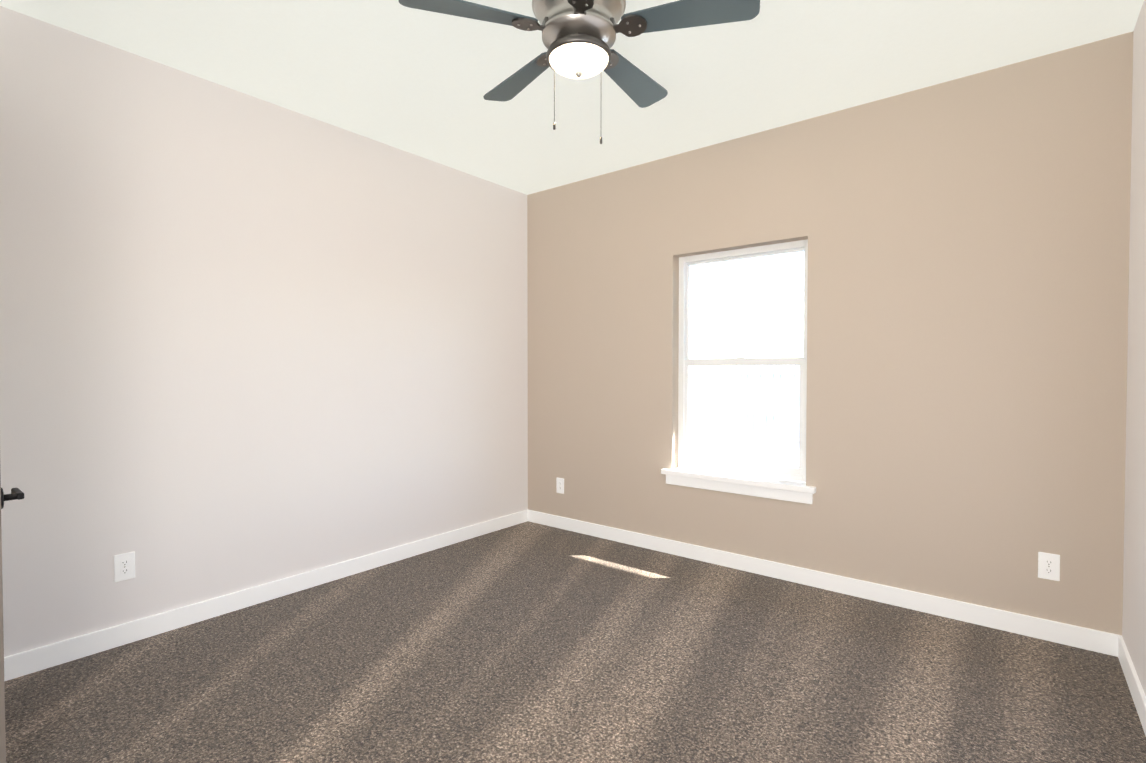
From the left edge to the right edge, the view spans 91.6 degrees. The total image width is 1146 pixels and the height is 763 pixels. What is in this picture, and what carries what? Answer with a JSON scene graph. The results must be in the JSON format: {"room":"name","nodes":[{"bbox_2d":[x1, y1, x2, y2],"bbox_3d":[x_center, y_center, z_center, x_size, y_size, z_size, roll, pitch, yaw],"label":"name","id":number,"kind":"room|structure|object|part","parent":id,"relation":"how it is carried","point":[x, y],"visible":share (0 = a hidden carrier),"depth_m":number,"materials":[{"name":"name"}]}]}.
{"room":"empty bedroom","nodes":[
{"label":"empty bedroom","id":0,"kind":"room"},
{"bbox_2d":[0,6,527,656],"bbox_3d":[-1.886,-0.159,2.934,0.160,2.740,4.620,1,1,39],"label":"wall","id":1,"kind":"structure","parent":0,"point":[246,340],"depth_m":2.88,"materials":[{"name":"paint"}]},
{"bbox_2d":[0,475,5,762],"bbox_3d":[-2.033,-0.001,1.887,0.910,2.440,0.047,1,1,39],"label":"door","id":2,"kind":"structure","parent":1,"relation":"in","point":[2,727],"depth_m":1.63,"materials":[{"name":"paint"}]},
{"bbox_2d":[1,488,16,508],"bbox_3d":[-1.705,0.350,1.687,0.066,0.066,0.052,1,1,39],"label":"rose","id":3,"kind":"object","parent":2,"relation":"attached to","point":[2,499],"depth_m":1.68,"materials":[{"name":"black metal"}]},
{"bbox_3d":[-1.705,0.350,1.687,0.020,0.020,0.052,1,1,39],"label":"door handle neck","id":4,"kind":"part","parent":3,"relation":"part of","materials":[{"name":"black metal"}]},
{"bbox_2d":[11,488,23,499],"bbox_3d":[-1.731,0.349,1.736,0.127,0.020,0.016,1,1,39],"label":"lever","id":5,"kind":"object","parent":3,"relation":"attached to","point":[20,493],"visible":0.92,"depth_m":1.71,"materials":[{"name":"black metal"}]},
{"bbox_2d":[114,552,134,581],"bbox_3d":[-2.077,0.858,2.580,0.008,0.124,0.078,1,1,39],"label":"electrical outlet","id":6,"kind":"object","parent":1,"relation":"attached to","point":[124,566],"visible":1,"depth_m":2.58,"materials":[{"name":"white plastic"}]},
{"bbox_2d":[4,510,527,680],"bbox_3d":[-1.379,1.153,3.454,0.014,0.098,3.185,1,1,39],"label":"baseboard","id":7,"kind":"structure","parent":1,"relation":"attached to","point":[17,665],"depth_m":2.89,"materials":[{"name":"white paint"}]},
{"bbox_2d":[0,0,1143,194],"bbox_3d":[-0.368,-1.557,1.796,3.920,0.100,4.780,1,1,39],"label":"ceiling","id":8,"kind":"structure","parent":0,"point":[398,75],"depth_m":2.65,"materials":[{"name":"paint"}]},
{"bbox_2d":[399,0,759,143],"bbox_3d":[0.035,-1.163,1.962,1.154,0.695,1.122,1,1,39],"label":"ceiling fan","id":9,"kind":"object","parent":8,"relation":"hanging from","point":[578,38],"visible":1,"depth_m":1.85,"materials":[{"name":"silver metal"}]},
{"bbox_3d":[-0.334,-1.202,1.806,0.440,0.006,0.136,0,13,-19],"label":"blade","id":10,"kind":"part","parent":9,"relation":"part of","materials":[{"name":"grey wood"}]},
{"label":"blade","id":11,"kind":"part","parent":9,"relation":"part of","materials":[{"name":"grey wood"}]},
{"bbox_3d":[-0.065,-1.012,1.930,0.009,0.275,0.008,1,1,39],"label":"chain","id":12,"kind":"part","parent":9,"relation":"part of","materials":[{"name":"grey metal"}]},
{"bbox_3d":[0.020,-1.096,1.930,0.208,0.047,0.208,1,1,39],"label":"lamp shade","id":13,"kind":"part","parent":9,"relation":"part of","materials":[{"name":"white glass"}]},
{"bbox_3d":[0.028,-1.198,1.554,0.136,0.006,0.440,12,1,-1],"label":"blade","id":14,"kind":"part","parent":9,"relation":"part of","materials":[{"name":"black metal"}]},
{"bbox_3d":[0.096,-0.982,1.904,0.009,0.335,0.008,1,1,39],"label":"chain","id":15,"kind":"part","parent":9,"relation":"part of","materials":[{"name":"grey metal"}]},
{"bbox_3d":[0.235,-1.211,2.236,0.136,0.006,0.440,-14,-7,34],"label":"blade","id":16,"kind":"part","parent":9,"relation":"part of","materials":[{"name":"grey wood"}]},
{"bbox_3d":[0.379,-1.203,1.819,0.440,0.006,0.136,0,-11,17],"label":"blade","id":17,"kind":"part","parent":9,"relation":"part of","materials":[{"name":"grey wood"}]},
{"bbox_2d":[5,521,1145,762],"bbox_3d":[-0.368,1.257,1.849,3.920,0.050,4.780,1,1,39],"label":"floor","id":18,"kind":"structure","parent":0,"point":[527,641],"depth_m":2.29,"materials":[{"name":"carpet"}]},
{"bbox_2d":[527,31,1132,634],"bbox_3d":[1.074,-0.172,3.628,3.920,2.740,0.160,1,1,39],"label":"wall","id":19,"kind":"structure","parent":0,"point":[967,305],"depth_m":2.97,"materials":[{"name":"paint"}]},
{"bbox_2d":[556,478,563,493],"bbox_3d":[-0.103,0.838,4.480,0.078,0.124,0.008,1,1,39],"label":"electrical outlet","id":20,"kind":"object","parent":19,"relation":"attached to","point":[559,485],"visible":1,"depth_m":4.48,"materials":[{"name":"white plastic"}]},
{"bbox_2d":[661,467,815,493],"bbox_3d":[1.043,0.627,3.589,1.008,0.035,0.138,1,1,39],"label":"stool","id":21,"kind":"object","parent":19,"relation":"attached to","point":[751,481],"visible":0.94,"depth_m":3.51,"materials":[{"name":"white paint"}]},
{"bbox_2d":[666,475,812,503],"bbox_3d":[1.026,0.680,3.568,0.968,0.070,0.018,1,1,39],"label":"apron","id":22,"kind":"object","parent":19,"relation":"attached to","point":[785,495],"visible":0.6,"depth_m":3.52,"materials":[{"name":"white paint"}]},
{"bbox_2d":[678,239,807,481],"bbox_3d":[1.108,-0.127,3.656,0.888,1.470,0.075,1,1,39],"label":"window","id":23,"kind":"structure","parent":19,"relation":"in","point":[686,260],"depth_m":3.67,"materials":[{"name":"white plastic"}]},
{"bbox_3d":[1.099,0.212,3.651,0.812,0.717,0.027,1,1,39],"label":"lower window sash","id":24,"kind":"part","parent":23,"relation":"part of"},
{"bbox_3d":[1.099,0.211,3.651,0.752,0.635,0.004,1,1,39],"label":"glass","id":25,"kind":"part","parent":23,"relation":"part of","materials":[{"name":"clear glass"}]},
{"bbox_3d":[1.117,-0.469,3.661,0.804,0.703,0.025,1,1,39],"label":"upper window sash","id":26,"kind":"part","parent":23,"relation":"part of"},
{"bbox_3d":[1.117,-0.484,3.661,0.804,0.673,0.004,1,1,39],"label":"glass","id":27,"kind":"part","parent":23,"relation":"part of","materials":[{"name":"clear glass"}]},
{"bbox_2d":[527,509,1121,656],"bbox_3d":[1.020,1.151,3.584,3.600,0.098,0.014,1,1,39],"label":"baseboard","id":28,"kind":"structure","parent":19,"relation":"attached to","point":[1098,641],"depth_m":3.08,"materials":[{"name":"white paint"}]},
{"bbox_2d":[1038,552,1059,580],"bbox_3d":[2.233,0.868,2.614,0.078,0.124,0.008,1,1,39],"label":"electrical outlet","id":29,"kind":"object","parent":19,"relation":"attached to","point":[1049,566],"visible":1,"depth_m":2.61,"materials":[{"name":"white plastic"}]},
{"bbox_2d":[1122,0,1145,695],"bbox_3d":[1.051,-0.114,0.587,0.160,2.740,4.620,1,1,39],"label":"wall","id":30,"kind":"structure","parent":0,"point":[1134,606],"depth_m":2.25,"materials":[{"name":"paint"}]},
{"bbox_2d":[1118,636,1145,735],"bbox_3d":[1.029,1.204,0.724,0.014,0.098,4.446,1,1,39],"label":"baseboard","id":31,"kind":"structure","parent":30,"relation":"attached to","point":[1134,683],"depth_m":2.15,"materials":[{"name":"white paint"}]},
{"label":"outside","id":32,"kind":"structure","parent":0,"visible":0},
{"bbox_2d":[687,376,805,482],"bbox_3d":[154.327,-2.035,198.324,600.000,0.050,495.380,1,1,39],"label":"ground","id":33,"kind":"structure","parent":32,"point":[789,453],"depth_m":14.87,"materials":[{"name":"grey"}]},
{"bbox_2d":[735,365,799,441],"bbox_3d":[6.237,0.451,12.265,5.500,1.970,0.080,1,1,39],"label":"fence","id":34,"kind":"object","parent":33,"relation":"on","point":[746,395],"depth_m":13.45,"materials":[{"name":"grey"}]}
]}

